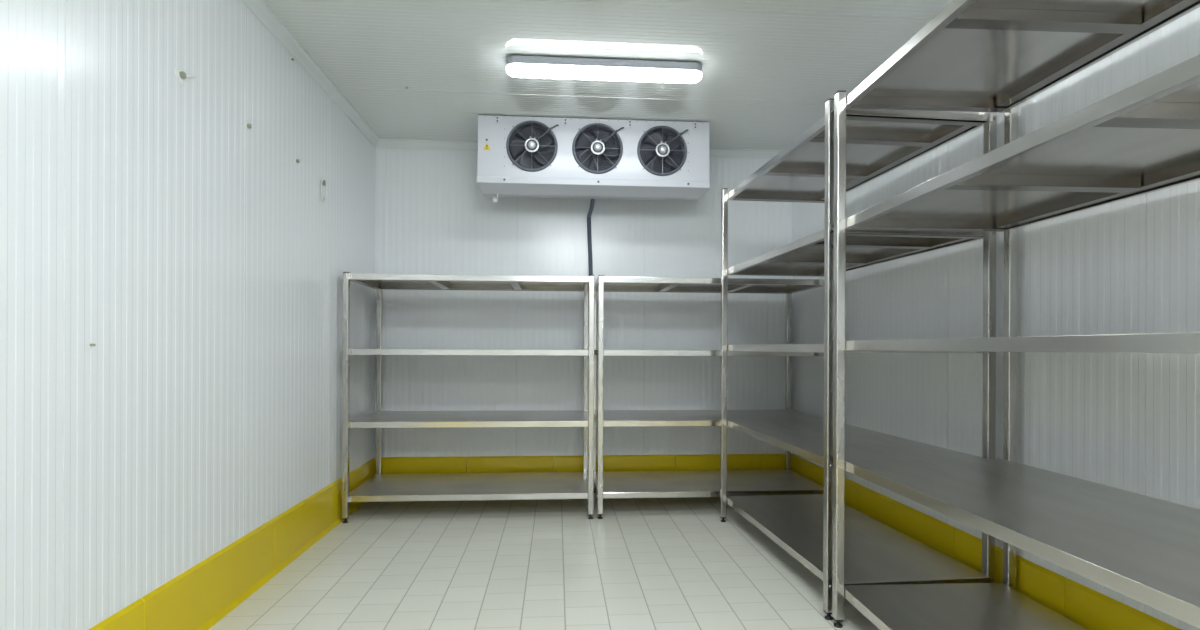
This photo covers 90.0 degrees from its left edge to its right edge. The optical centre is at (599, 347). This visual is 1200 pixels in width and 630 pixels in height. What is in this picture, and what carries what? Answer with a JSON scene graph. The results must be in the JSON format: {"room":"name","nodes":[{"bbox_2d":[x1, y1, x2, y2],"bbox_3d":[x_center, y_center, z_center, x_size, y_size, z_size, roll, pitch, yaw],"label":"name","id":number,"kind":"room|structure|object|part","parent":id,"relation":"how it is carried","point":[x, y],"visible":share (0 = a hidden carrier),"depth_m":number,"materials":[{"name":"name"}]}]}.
{"room":"walk-in cold room","nodes":[
{"label":"walk-in cold room","id":0,"kind":"room"},
{"bbox_2d":[0,0,375,629],"bbox_3d":[-1.676,-0.270,0.872,0.100,3.026,8.580,0,0,-4],"label":"wall","id":1,"kind":"structure","parent":0,"point":[142,221],"depth_m":2.36,"materials":[{"name":"white metal"}]},
{"bbox_2d":[174,68,195,83],"bbox_3d":[-1.731,-1.132,2.514,0.019,0.071,0.139,0,0,-4],"label":"screw","id":2,"kind":"object","parent":1,"relation":"attached to","point":[180,73],"visible":1,"depth_m":2.48,"materials":[{"name":"white metal"}]},
{"bbox_2d":[89,457,375,629],"bbox_3d":[-1.614,1.093,0.877,0.033,0.300,8.578,0,0,-4],"label":"baseboard","id":3,"kind":"structure","parent":1,"relation":"attached to","point":[198,598],"depth_m":2.92,"materials":[{"name":"yellow plastic"}]},
{"bbox_2d":[244,121,256,130],"bbox_3d":[-1.769,-1.124,3.046,0.018,0.060,0.119,0,0,-4],"label":"screw","id":4,"kind":"object","parent":1,"relation":"attached to","point":[247,125],"visible":1,"depth_m":3.01,"materials":[{"name":"white metal"}]},
{"bbox_2d":[241,0,379,147],"bbox_3d":[-1.595,-1.747,0.878,0.048,0.070,8.580,0,0,-4],"label":"trim","id":5,"kind":"structure","parent":1,"relation":"attached to","point":[259,8],"depth_m":3.68,"materials":[{"name":"white metal"}]},
{"bbox_2d":[321,179,327,200],"bbox_3d":[-1.837,-1.045,3.984,0.020,0.144,0.100,0,0,-4],"label":"wall hook","id":6,"kind":"object","parent":1,"relation":"attached to","point":[323,182],"visible":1,"depth_m":3.98,"materials":[{"name":"white metal"}]},
{"bbox_2d":[209,490,879,629],"bbox_3d":[0.203,1.301,1.008,3.880,0.100,8.780,0,0,-4],"label":"floor","id":7,"kind":"structure","parent":0,"point":[649,563],"depth_m":3.30,"materials":[{"name":"beige tile"}]},
{"bbox_2d":[341,272,594,522],"bbox_3d":[-0.963,0.357,4.723,1.797,1.779,0.840,0,0,-4],"label":"shelving rack","id":8,"kind":"object","parent":7,"relation":"on","point":[380,487],"visible":1,"depth_m":4.45,"materials":[{"name":"metal"}]},
{"bbox_3d":[-1.805,0.338,4.262,0.040,1.741,0.040,0,0,-4],"label":"post","id":9,"kind":"part","parent":8,"relation":"part of","materials":[{"name":"metal"}]},
{"bbox_3d":[-1.862,0.338,5.060,0.040,1.741,0.040,0,0,-4],"label":"post","id":10,"kind":"part","parent":8,"relation":"part of","materials":[{"name":"metal"}]},
{"bbox_3d":[-0.966,1.086,4.723,1.783,0.043,0.760,0,0,-4],"label":"shelf","id":11,"kind":"part","parent":8,"relation":"part of","materials":[{"name":"metal"}]},
{"bbox_3d":[-0.964,0.557,4.723,1.783,0.043,0.760,0,0,-4],"label":"shelf","id":12,"kind":"part","parent":8,"relation":"part of","materials":[{"name":"metal"}]},
{"bbox_3d":[-0.962,0.034,4.723,1.783,0.043,0.760,0,0,-4],"label":"shelf","id":13,"kind":"part","parent":8,"relation":"part of","materials":[{"name":"metal"}]},
{"bbox_3d":[-0.960,-0.505,4.723,1.783,0.043,0.760,0,0,-4],"label":"shelf","id":14,"kind":"part","parent":8,"relation":"part of","materials":[{"name":"metal"}]},
{"bbox_3d":[-0.983,-0.508,5.052,1.665,0.034,0.057,0,0,-4],"label":"rail","id":15,"kind":"part","parent":8,"relation":"part of","materials":[{"name":"metal"}]},
{"bbox_3d":[-0.121,0.345,5.185,0.040,1.741,0.040,0,0,-4],"label":"post","id":16,"kind":"part","parent":8,"relation":"part of","materials":[{"name":"metal"}]},
{"bbox_3d":[-0.064,0.345,4.387,0.040,1.741,0.040,0,0,-4],"label":"post","id":17,"kind":"part","parent":8,"relation":"part of","materials":[{"name":"metal"}]},
{"bbox_2d":[594,275,823,518],"bbox_3d":[0.836,0.364,4.852,1.777,1.779,0.840,0,0,-4],"label":"shelving rack","id":18,"kind":"object","parent":7,"relation":"on","point":[699,483],"visible":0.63,"depth_m":4.66,"materials":[{"name":"metal"}]},
{"bbox_3d":[-0.053,0.345,5.190,0.040,1.741,0.040,0,0,-4],"label":"post","id":19,"kind":"part","parent":18,"relation":"part of","materials":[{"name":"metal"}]},
{"bbox_3d":[0.005,0.345,4.392,0.040,1.741,0.040,0,0,-4],"label":"post","id":20,"kind":"part","parent":18,"relation":"part of","materials":[{"name":"metal"}]},
{"bbox_3d":[0.816,-0.500,5.181,1.645,0.034,0.057,0,0,-4],"label":"rail","id":21,"kind":"part","parent":18,"relation":"part of","materials":[{"name":"metal"}]},
{"bbox_3d":[0.833,1.093,4.852,1.763,0.043,0.760,0,0,-4],"label":"shelf","id":22,"kind":"part","parent":18,"relation":"part of","materials":[{"name":"metal"}]},
{"bbox_3d":[0.836,0.564,4.852,1.763,0.043,0.760,0,0,-4],"label":"shelf","id":23,"kind":"part","parent":18,"relation":"part of","materials":[{"name":"metal"}]},
{"bbox_3d":[0.838,0.041,4.852,1.763,0.043,0.760,0,0,-4],"label":"shelf","id":24,"kind":"part","parent":18,"relation":"part of","materials":[{"name":"metal"}]},
{"bbox_3d":[0.840,-0.498,4.852,1.763,0.043,0.760,0,0,-4],"label":"shelf","id":25,"kind":"part","parent":18,"relation":"part of","materials":[{"name":"metal"}]},
{"bbox_3d":[1.668,0.352,5.313,0.040,1.741,0.040,0,0,-4],"label":"post","id":26,"kind":"part","parent":18,"relation":"part of","materials":[{"name":"metal"}]},
{"bbox_2d":[720,98,996,619],"bbox_3d":[1.377,0.056,3.588,0.840,2.400,1.624,0,0,-6],"label":"shelving rack","id":27,"kind":"object","parent":7,"relation":"on","point":[878,142],"visible":0.71,"depth_m":3.13,"materials":[{"name":"metal"}]},
{"bbox_3d":[0.894,0.039,4.326,0.040,2.362,0.040,0,0,-6],"label":"post","id":28,"kind":"part","parent":27,"relation":"part of","materials":[{"name":"metal"}]},
{"bbox_3d":[1.064,0.039,2.778,0.040,2.362,0.040,0,0,-6],"label":"post","id":29,"kind":"part","parent":27,"relation":"part of","materials":[{"name":"metal"}]},
{"bbox_3d":[1.376,0.546,3.585,0.760,0.043,1.617,0,0,-6],"label":"shelf","id":30,"kind":"part","parent":27,"relation":"part of","materials":[{"name":"metal"}]},
{"bbox_3d":[1.373,1.101,3.585,0.760,0.043,1.617,0,0,-6],"label":"shelf","id":31,"kind":"part","parent":27,"relation":"part of","materials":[{"name":"metal"}]},
{"bbox_3d":[1.378,0.004,3.585,0.760,0.043,1.617,0,0,-6],"label":"shelf","id":32,"kind":"part","parent":27,"relation":"part of","materials":[{"name":"metal"}]},
{"bbox_3d":[1.380,-0.545,3.585,0.760,0.043,1.617,0,0,-6],"label":"shelf","id":33,"kind":"part","parent":27,"relation":"part of","materials":[{"name":"metal"}]},
{"bbox_3d":[1.382,-1.088,3.585,0.760,0.043,1.617,0,0,-6],"label":"shelf","id":34,"kind":"part","parent":27,"relation":"part of","materials":[{"name":"metal"}]},
{"bbox_3d":[1.706,-0.546,3.632,0.057,0.034,1.477,0,0,-6],"label":"rail","id":35,"kind":"part","parent":27,"relation":"part of","materials":[{"name":"metal"}]},
{"bbox_3d":[1.708,-1.089,3.632,0.057,0.034,1.477,0,0,-6],"label":"rail","id":36,"kind":"part","parent":27,"relation":"part of","materials":[{"name":"metal"}]},
{"bbox_3d":[1.859,0.042,2.866,0.040,2.362,0.040,0,0,-6],"label":"post","id":37,"kind":"part","parent":27,"relation":"part of","materials":[{"name":"metal"}]},
{"bbox_2d":[832,0,1199,629],"bbox_3d":[1.522,0.054,1.852,0.840,2.405,1.797,0,0,-3],"label":"shelving rack","id":38,"kind":"object","parent":7,"relation":"on","point":[995,56],"visible":1,"depth_m":2.07,"materials":[{"name":"metal"}]},
{"bbox_3d":[1.078,0.037,2.704,0.040,2.367,0.040,0,0,-3],"label":"post","id":39,"kind":"part","parent":38,"relation":"part of","materials":[{"name":"metal"}]},
{"bbox_3d":[1.517,1.102,1.852,0.760,0.043,1.783,0,0,-3],"label":"shelf","id":40,"kind":"part","parent":38,"relation":"part of","materials":[{"name":"metal"}]},
{"bbox_3d":[1.877,0.040,2.744,0.040,2.367,0.040,0,0,-3],"label":"post","id":41,"kind":"part","parent":38,"relation":"part of","materials":[{"name":"metal"}]},
{"bbox_3d":[1.520,0.532,1.852,0.760,0.043,1.783,0,0,-3],"label":"shelf","id":42,"kind":"part","parent":38,"relation":"part of","materials":[{"name":"metal"}]},
{"bbox_3d":[1.522,-0.007,1.852,0.760,0.043,1.783,0,0,-3],"label":"shelf","id":43,"kind":"part","parent":38,"relation":"part of","materials":[{"name":"metal"}]},
{"bbox_3d":[1.524,-0.554,1.852,0.760,0.043,1.783,0,0,-3],"label":"shelf","id":44,"kind":"part","parent":38,"relation":"part of","materials":[{"name":"metal"}]},
{"bbox_3d":[1.526,-1.102,1.852,0.760,0.043,1.783,0,0,-3],"label":"shelf","id":45,"kind":"part","parent":38,"relation":"part of","materials":[{"name":"metal"}]},
{"bbox_3d":[1.853,-0.555,1.869,0.057,0.034,1.665,0,0,-3],"label":"rail","id":46,"kind":"part","parent":38,"relation":"part of","materials":[{"name":"metal"}]},
{"bbox_3d":[1.855,-1.103,1.869,0.057,0.034,1.665,0,0,-3],"label":"rail","id":47,"kind":"part","parent":38,"relation":"part of","materials":[{"name":"metal"}]},
{"bbox_2d":[375,148,792,457],"bbox_3d":[-0.101,-0.263,5.336,3.880,3.026,0.100,0,0,-4],"label":"wall","id":48,"kind":"structure","parent":0,"point":[433,216],"depth_m":5.27,"materials":[{"name":"white metal"}]},
{"bbox_2d":[376,138,781,158],"bbox_3d":[-0.089,-1.741,5.262,3.680,0.070,0.048,0,0,-4],"label":"trim","id":49,"kind":"structure","parent":48,"relation":"attached to","point":[386,143],"depth_m":5.19,"materials":[{"name":"white metal"}]},
{"bbox_2d":[382,454,784,489],"bbox_3d":[-0.101,1.099,5.270,3.654,0.300,0.033,0,0,-4],"label":"baseboard","id":50,"kind":"structure","parent":48,"relation":"attached to","point":[692,462],"depth_m":5.26,"materials":[{"name":"yellow plastic"}]},
{"bbox_2d":[587,199,594,274],"bbox_3d":[-0.077,0.009,5.065,0.057,2.442,0.422,0,0,-4],"label":"drain pipe","id":51,"kind":"object","parent":48,"relation":"attached to","point":[592,202],"visible":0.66,"depth_m":5.24,"materials":[{"name":"black rubber"}]},
{"bbox_2d":[263,0,951,149],"bbox_3d":[0.216,-1.825,1.008,3.880,0.100,8.780,0,0,-4],"label":"ceiling","id":52,"kind":"structure","parent":0,"point":[770,68],"depth_m":3.60,"materials":[{"name":"metal"}]},
{"bbox_2d":[477,115,709,202],"bbox_3d":[-0.055,-1.460,4.862,1.802,0.630,0.564,0,0,-4],"label":"evaporator cooling unit","id":53,"kind":"object","parent":52,"relation":"attached to","point":[539,157],"visible":1,"depth_m":4.65,"materials":[{"name":"white metal"}]},
{"bbox_3d":[-0.522,-1.544,4.599,0.112,0.112,0.107,0,0,-4],"label":"fan motor","id":54,"kind":"part","parent":53,"relation":"part of","materials":[{"name":"silver metal"}]},
{"bbox_2d":[478,183,707,200],"bbox_3d":[-0.054,-1.237,4.834,1.782,0.030,0.417,0,0,-4],"label":"tray","id":55,"kind":"object","parent":53,"relation":"on","point":[631,191],"depth_m":4.73,"materials":[{"name":"white metal"}]},
{"bbox_3d":[-0.018,-1.538,4.636,0.112,0.112,0.107,0,0,-4],"label":"fan motor","id":56,"kind":"part","parent":53,"relation":"part of","materials":[{"name":"silver metal"}]},
{"bbox_3d":[0.485,-1.532,4.672,0.112,0.112,0.107,0,0,-4],"label":"fan motor","id":57,"kind":"part","parent":53,"relation":"part of","materials":[{"name":"silver metal"}]},
{"bbox_2d":[506,56,701,83],"bbox_3d":[0.031,-1.726,3.731,1.220,0.098,0.129,0,0,-4],"label":"lamp","id":58,"kind":"object","parent":52,"relation":"attached to","point":[516,66],"visible":1,"depth_m":3.68,"materials":[{"name":"white plastic"}]},
{"bbox_2d":[792,7,1199,629],"bbox_3d":[2.095,-0.255,1.143,0.100,3.026,8.580,0,0,-4],"label":"wall","id":59,"kind":"structure","parent":0,"point":[1130,422],"depth_m":2.55,"materials":[{"name":"white metal"}]},
{"bbox_2d":[791,454,1180,629],"bbox_3d":[2.022,1.108,1.138,0.033,0.300,8.578,0,0,-4],"label":"baseboard","id":60,"kind":"structure","parent":59,"relation":"attached to","point":[1091,609],"depth_m":2.87,"materials":[{"name":"yellow plastic"}]}
]}

